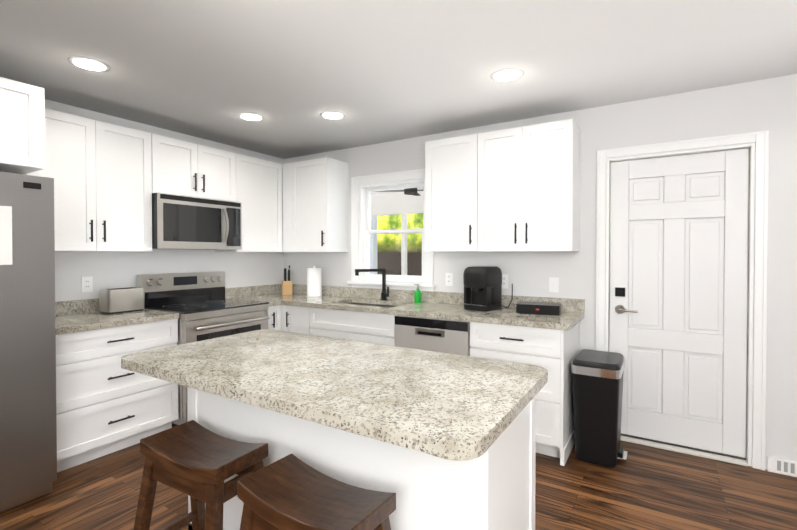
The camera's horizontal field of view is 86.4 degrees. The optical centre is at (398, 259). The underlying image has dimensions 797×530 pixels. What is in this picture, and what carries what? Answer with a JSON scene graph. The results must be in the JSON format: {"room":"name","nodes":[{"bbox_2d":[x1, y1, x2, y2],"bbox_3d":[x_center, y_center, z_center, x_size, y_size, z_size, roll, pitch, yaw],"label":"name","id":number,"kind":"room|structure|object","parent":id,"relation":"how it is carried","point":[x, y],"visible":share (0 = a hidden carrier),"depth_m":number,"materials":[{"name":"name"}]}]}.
{"room":"kitchen","nodes":[
{"label":"kitchen","id":0,"kind":"room"},
{"bbox_2d":[45,99,283,301],"bbox_3d":[-3.117,0.105,2.121,0.150,2.440,6.900,0,1,32],"label":"wall","id":1,"kind":"structure","parent":0,"point":[112,269],"depth_m":3.61,"materials":[{"name":"white paint"}]},
{"bbox_2d":[0,77,44,173],"bbox_3d":[-2.583,-0.762,2.240,0.617,0.470,0.955,0,1,32],"label":"upper cabinet","id":2,"kind":"object","parent":1,"relation":"attached to","point":[22,128],"visible":0.98,"depth_m":2.41,"materials":[{"name":"white paint"}]},
{"bbox_2d":[81,276,92,291],"bbox_3d":[-2.352,0.189,3.206,0.009,0.116,0.072,0,1,32],"label":"outlet","id":3,"kind":"object","parent":1,"relation":"attached to","point":[86,284],"visible":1,"depth_m":3.20,"materials":[{"name":"white plastic"}]},
{"bbox_2d":[24,108,151,250],"bbox_3d":[-2.239,-0.517,3.046,0.356,0.916,0.768,0,1,32],"label":"upper cabinet","id":4,"kind":"object","parent":1,"relation":"attached to","point":[100,172],"visible":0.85,"depth_m":2.98,"materials":[{"name":"white paint"}]},
{"bbox_2d":[151,134,235,201],"bbox_3d":[-1.834,-0.753,3.696,0.356,0.462,0.762,0,1,32],"label":"upper cabinet","id":5,"kind":"object","parent":1,"relation":"attached to","point":[181,167],"visible":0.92,"depth_m":3.57,"materials":[{"name":"white paint"}]},
{"bbox_2d":[152,192,241,249],"bbox_3d":[-1.790,-0.303,3.675,0.456,0.432,0.760,0,1,32],"label":"over-the-range microwave","id":6,"kind":"object","parent":5,"relation":"attached to","point":[187,222],"visible":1,"depth_m":3.52,"materials":[{"name":"silver metal"}]},
{"bbox_2d":[215,153,281,251],"bbox_3d":[-1.498,-0.533,4.273,0.322,0.916,0.565,0,1,32],"label":"upper cabinet","id":7,"kind":"object","parent":1,"relation":"attached to","point":[259,189],"visible":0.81,"depth_m":4.19,"materials":[{"name":"white paint"}]},
{"bbox_2d":[0,440,796,529],"bbox_3d":[-0.673,1.369,0.623,5.900,0.050,6.900,0,1,32],"label":"floor","id":8,"kind":"structure","parent":0,"point":[643,487],"depth_m":2.36,"materials":[{"name":"brown wood"}]},
{"bbox_2d":[0,172,56,511],"bbox_3d":[-2.462,0.439,2.165,0.861,1.770,0.918,0,1,32],"label":"stainless refrigerator","id":9,"kind":"object","parent":8,"relation":"on","point":[28,447],"visible":1,"depth_m":2.25,"materials":[{"name":"grey metal"}]},
{"bbox_2d":[56,319,178,472],"bbox_3d":[-2.112,0.879,2.988,0.651,0.869,0.816,0,1,32],"label":"base cabinet","id":10,"kind":"object","parent":8,"relation":"on","point":[106,403],"visible":0.65,"depth_m":2.79,"materials":[{"name":"white paint"}]},
{"bbox_2d":[55,284,584,334],"bbox_3d":[-0.601,0.373,3.004,3.198,0.140,2.450,0,1,32],"label":"countertop","id":11,"kind":"structure","parent":10,"relation":"on","point":[72,316],"depth_m":3.10,"materials":[{"name":"beige stone"}]},
{"bbox_2d":[99,287,144,313],"bbox_3d":[-2.110,0.311,3.255,0.170,0.176,0.285,0,1,32],"label":"stainless toaster","id":12,"kind":"object","parent":11,"relation":"on","point":[120,300],"visible":1,"depth_m":3.17,"materials":[{"name":"grey metal"}]},
{"bbox_2d":[282,265,291,294],"bbox_3d":[-1.203,0.223,4.583,0.100,0.318,0.092,0,1,-23],"label":"knife block","id":13,"kind":"object","parent":11,"relation":"on","point":[286,287],"visible":1,"depth_m":4.55,"materials":[{"name":"brown wood"}]},
{"bbox_2d":[307,266,321,296],"bbox_3d":[-0.882,0.225,4.449,0.160,0.318,0.160,0,1,32],"label":"paper towel roll","id":14,"kind":"object","parent":11,"relation":"on","point":[314,281],"visible":1,"depth_m":4.38,"materials":[{"name":"white paper"}]},
{"bbox_2d":[345,302,395,306],"bbox_3d":[-0.260,0.531,3.861,0.726,0.194,0.406,0,1,32],"label":"sink","id":15,"kind":"object","parent":11,"relation":"attached to","point":[371,304],"visible":0.04,"depth_m":4.09,"materials":[{"name":"silver metal"}]},
{"bbox_2d":[355,269,388,299],"bbox_3d":[-0.242,0.240,3.965,0.200,0.300,0.303,0,1,32],"label":"faucet","id":16,"kind":"object","parent":11,"relation":"on","point":[384,294],"visible":1,"depth_m":4.02,"materials":[{"name":"black metal"}]},
{"bbox_2d":[414,284,420,302],"bbox_3d":[0.174,0.307,3.849,0.068,0.168,0.066,0,1,32],"label":"soap dispenser","id":17,"kind":"object","parent":11,"relation":"on","point":[417,295],"visible":1,"depth_m":3.83,"materials":[{"name":"green plastic"}]},
{"bbox_2d":[463,266,512,310],"bbox_3d":[0.707,0.228,3.382,0.340,0.340,0.315,0,1,32],"label":"coffee maker","id":18,"kind":"object","parent":11,"relation":"on","point":[482,288],"visible":1,"depth_m":3.32,"materials":[{"name":"black plastic"}]},
{"bbox_2d":[516,301,560,314],"bbox_3d":[1.049,0.365,3.171,0.300,0.070,0.201,0,1,24],"label":"cable box","id":19,"kind":"object","parent":11,"relation":"on","point":[538,308],"visible":1,"depth_m":3.10,"materials":[{"name":"black plastic"}]},
{"bbox_2d":[133,420,267,529],"bbox_3d":[-0.737,1.009,1.608,0.527,0.645,0.367,0,1,32],"label":"stool","id":20,"kind":"object","parent":8,"relation":"on","point":[197,463],"visible":0.96,"depth_m":1.57,"materials":[{"name":"brown wood"}]},
{"bbox_2d":[137,271,269,426],"bbox_3d":[-1.631,0.715,3.637,0.748,1.180,0.788,0,1,32],"label":"steel electric range","id":21,"kind":"object","parent":8,"relation":"on","point":[201,305],"visible":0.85,"depth_m":3.56,"materials":[{"name":"grey metal"}]},
{"bbox_2d":[187,387,270,529],"bbox_3d":[-0.598,0.891,2.072,0.567,0.868,0.555,0,1,32],"label":"base cabinet","id":22,"kind":"object","parent":8,"relation":"on","point":[232,419],"depth_m":1.83,"materials":[{"name":"white paint"}]},
{"bbox_2d":[121,329,547,460],"bbox_3d":[-0.311,0.440,1.736,1.630,0.040,0.815,0,1,32],"label":"countertop","id":23,"kind":"structure","parent":22,"relation":"on","point":[448,406],"depth_m":1.46,"materials":[{"name":"beige stone"}]},
{"bbox_2d":[267,305,280,330],"bbox_3d":[-1.416,0.865,4.112,0.651,0.869,0.236,0,1,32],"label":"base cabinet","id":24,"kind":"object","parent":8,"relation":"on","point":[274,315],"visible":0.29,"depth_m":3.98,"materials":[{"name":"white paint"}]},
{"bbox_2d":[281,305,310,334],"bbox_3d":[-1.071,0.861,4.360,0.976,0.869,0.651,0,1,32],"label":"base cabinet","id":25,"kind":"object","parent":8,"relation":"on","point":[295,319],"visible":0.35,"depth_m":3.95,"materials":[{"name":"white paint"}]},
{"bbox_2d":[271,410,330,476],"bbox_3d":[-0.217,0.894,1.839,0.560,0.868,0.549,0,1,32],"label":"base cabinet","id":26,"kind":"object","parent":8,"relation":"on","point":[310,442],"depth_m":1.60,"materials":[{"name":"white paint"}]},
{"bbox_2d":[237,454,395,529],"bbox_3d":[-0.255,1.013,1.294,0.527,0.645,0.367,0,1,32],"label":"stool","id":27,"kind":"object","parent":8,"relation":"on","point":[290,492],"visible":1,"depth_m":1.27,"materials":[{"name":"brown wood"}]},
{"bbox_2d":[309,307,394,345],"bbox_3d":[-0.266,0.868,3.861,0.915,0.869,0.651,0,1,32],"label":"base cabinet","id":28,"kind":"object","parent":8,"relation":"on","point":[376,328],"visible":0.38,"depth_m":3.59,"materials":[{"name":"white paint"}]},
{"bbox_2d":[395,315,470,355],"bbox_3d":[0.390,0.875,3.451,0.626,0.866,0.600,0,1,32],"label":"stainless steel dishwasher","id":29,"kind":"object","parent":8,"relation":"on","point":[440,335],"visible":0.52,"depth_m":3.18,"materials":[{"name":"grey metal"}]},
{"bbox_2d":[331,396,535,529],"bbox_3d":[0.161,0.897,1.602,0.567,0.868,0.555,0,1,32],"label":"base cabinet","id":30,"kind":"object","parent":8,"relation":"on","point":[492,487],"depth_m":1.37,"materials":[{"name":"white paint"}]},
{"bbox_2d":[470,322,579,465],"bbox_3d":[0.936,0.877,3.116,0.644,0.869,0.651,0,1,32],"label":"base cabinet","id":31,"kind":"object","parent":8,"relation":"on","point":[554,352],"visible":0.46,"depth_m":2.80,"materials":[{"name":"white paint"}]},
{"bbox_2d":[571,349,627,467],"bbox_3d":[1.365,0.985,2.867,0.318,0.660,0.422,0,1,32],"label":"step trash can","id":32,"kind":"object","parent":8,"relation":"on","point":[597,375],"visible":1,"depth_m":2.71,"materials":[{"name":"black plastic"}]},
{"bbox_2d":[0,0,796,158],"bbox_3d":[-0.673,-1.120,0.590,5.900,0.050,6.900,0,1,32],"label":"ceiling","id":33,"kind":"structure","parent":0,"point":[373,71],"depth_m":2.36,"materials":[{"name":"white paint"}]},
{"bbox_2d":[68,56,110,71],"bbox_3d":[-1.771,-1.115,2.433,0.200,0.006,0.200,0,1,32],"label":"recessed light","id":34,"kind":"object","parent":33,"relation":"in","point":[88,63],"visible":1,"depth_m":2.42,"materials":[{"name":"white plastic"}]},
{"bbox_2d":[238,113,263,120],"bbox_3d":[-1.169,-1.128,3.366,0.200,0.006,0.200,0,1,32],"label":"recessed light","id":35,"kind":"object","parent":33,"relation":"in","point":[251,116],"visible":1,"depth_m":3.35,"materials":[{"name":"white plastic"}]},
{"bbox_2d":[320,111,344,119],"bbox_3d":[-0.516,-1.127,3.328,0.200,0.006,0.200,0,1,32],"label":"recessed light","id":36,"kind":"object","parent":33,"relation":"in","point":[334,115],"visible":1,"depth_m":3.32,"materials":[{"name":"white"}]},
{"bbox_2d":[490,68,523,81],"bbox_3d":[0.661,-1.117,2.584,0.200,0.006,0.200,0,1,32],"label":"recessed light","id":37,"kind":"object","parent":33,"relation":"in","point":[508,75],"visible":1,"depth_m":2.57,"materials":[{"name":"white plastic"}]},
{"bbox_2d":[284,74,796,469],"bbox_3d":[1.104,0.087,3.475,5.600,2.440,0.150,0,1,32],"label":"wall","id":38,"kind":"structure","parent":0,"point":[770,104],"depth_m":2.98,"materials":[{"name":"white paint"}]},
{"bbox_2d":[282,157,347,251],"bbox_3d":[-1.010,-0.536,4.477,0.938,0.916,0.356,0,1,32],"label":"upper cabinet","id":39,"kind":"object","parent":38,"relation":"attached to","point":[314,205],"visible":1,"depth_m":4.26,"materials":[{"name":"white paint"}]},
{"bbox_2d":[347,169,435,290],"bbox_3d":[-0.051,-0.258,4.151,0.986,1.153,0.210,0,1,32],"label":"window","id":40,"kind":"structure","parent":38,"relation":"in","point":[361,191],"depth_m":4.22,"materials":[{"name":"white wood"}]},
{"bbox_2d":[368,187,422,275],"bbox_3d":[-0.034,-0.269,4.178,0.630,0.843,0.038,0,1,32],"label":"window panel","id":41,"kind":"object","parent":40,"relation":"attached to","point":[395,233],"visible":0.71,"depth_m":4.18,"materials":[{"name":"clear glass"}]},
{"bbox_2d":[446,273,452,285],"bbox_3d":[0.453,0.178,3.786,0.072,0.116,0.009,0,1,32],"label":"electrical outlet","id":42,"kind":"object","parent":38,"relation":"attached to","point":[449,279],"visible":1,"depth_m":3.78,"materials":[{"name":"white plastic"}]},
{"bbox_2d":[425,134,490,251],"bbox_3d":[0.493,-0.524,3.546,0.458,0.916,0.356,0,1,32],"label":"upper cabinet","id":43,"kind":"object","parent":38,"relation":"attached to","point":[451,188],"visible":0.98,"depth_m":3.43,"materials":[{"name":"white paint"}]},
{"bbox_2d":[502,274,507,288],"bbox_3d":[0.875,0.184,3.525,0.072,0.116,0.009,0,1,32],"label":"electrical outlet","id":44,"kind":"object","parent":38,"relation":"attached to","point":[505,281],"visible":0.88,"depth_m":3.52,"materials":[{"name":"white plastic"}]},
{"bbox_2d":[477,119,579,251],"bbox_3d":[0.984,-0.520,3.241,0.694,0.916,0.356,0,1,32],"label":"upper cabinet","id":45,"kind":"object","parent":38,"relation":"attached to","point":[529,188],"visible":1,"depth_m":3.10,"materials":[{"name":"white paint"}]},
{"bbox_2d":[549,277,558,292],"bbox_3d":[1.214,0.199,3.315,0.072,0.116,0.009,0,1,32],"label":"light switch","id":46,"kind":"object","parent":38,"relation":"attached to","point":[553,284],"visible":1,"depth_m":3.31,"materials":[{"name":"white plastic"}]},
{"bbox_2d":[609,148,748,459],"bbox_3d":[1.904,0.291,2.937,0.800,2.014,0.097,0,1,32],"label":"door","id":47,"kind":"structure","parent":38,"relation":"in","point":[678,282],"depth_m":2.92,"materials":[{"name":"white paint"}]},
{"bbox_2d":[596,130,768,470],"bbox_3d":[1.918,0.257,2.959,0.970,2.115,0.174,0,1,32],"label":"door frame","id":48,"kind":"structure","parent":38,"relation":"attached to","point":[757,297],"depth_m":2.70,"materials":[{"name":"white wood"}]},
{"bbox_2d":[767,456,794,476],"bbox_3d":[2.409,1.276,2.582,2.425,0.085,0.020,0,1,32],"label":"baseboard","id":49,"kind":"structure","parent":38,"relation":"attached to","point":[769,464],"depth_m":2.64,"materials":[{"name":"white wood"}]},
{"bbox_2d":[772,457,796,476],"bbox_3d":[2.450,1.270,2.545,0.315,0.091,0.011,0,1,32],"label":"air vent","id":50,"kind":"object","parent":38,"relation":"attached to","point":[784,466],"visible":1,"depth_m":2.59,"materials":[{"name":"white plastic"}]},
{"label":"outside","id":51,"kind":"structure","parent":0,"visible":0},
{"bbox_2d":[377,213,422,275],"bbox_3d":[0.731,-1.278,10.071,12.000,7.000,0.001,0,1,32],"label":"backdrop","id":52,"kind":"structure","parent":51,"point":[412,265],"depth_m":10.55,"materials":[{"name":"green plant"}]},
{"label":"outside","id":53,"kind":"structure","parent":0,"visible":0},
{"bbox_2d":[370,187,422,274],"bbox_3d":[-0.420,0.155,6.332,6.000,2.830,3.000,0,1,32],"label":"porch","id":54,"kind":"object","parent":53,"point":[417,197],"depth_m":7.66,"materials":[{"name":"white"}]}
]}

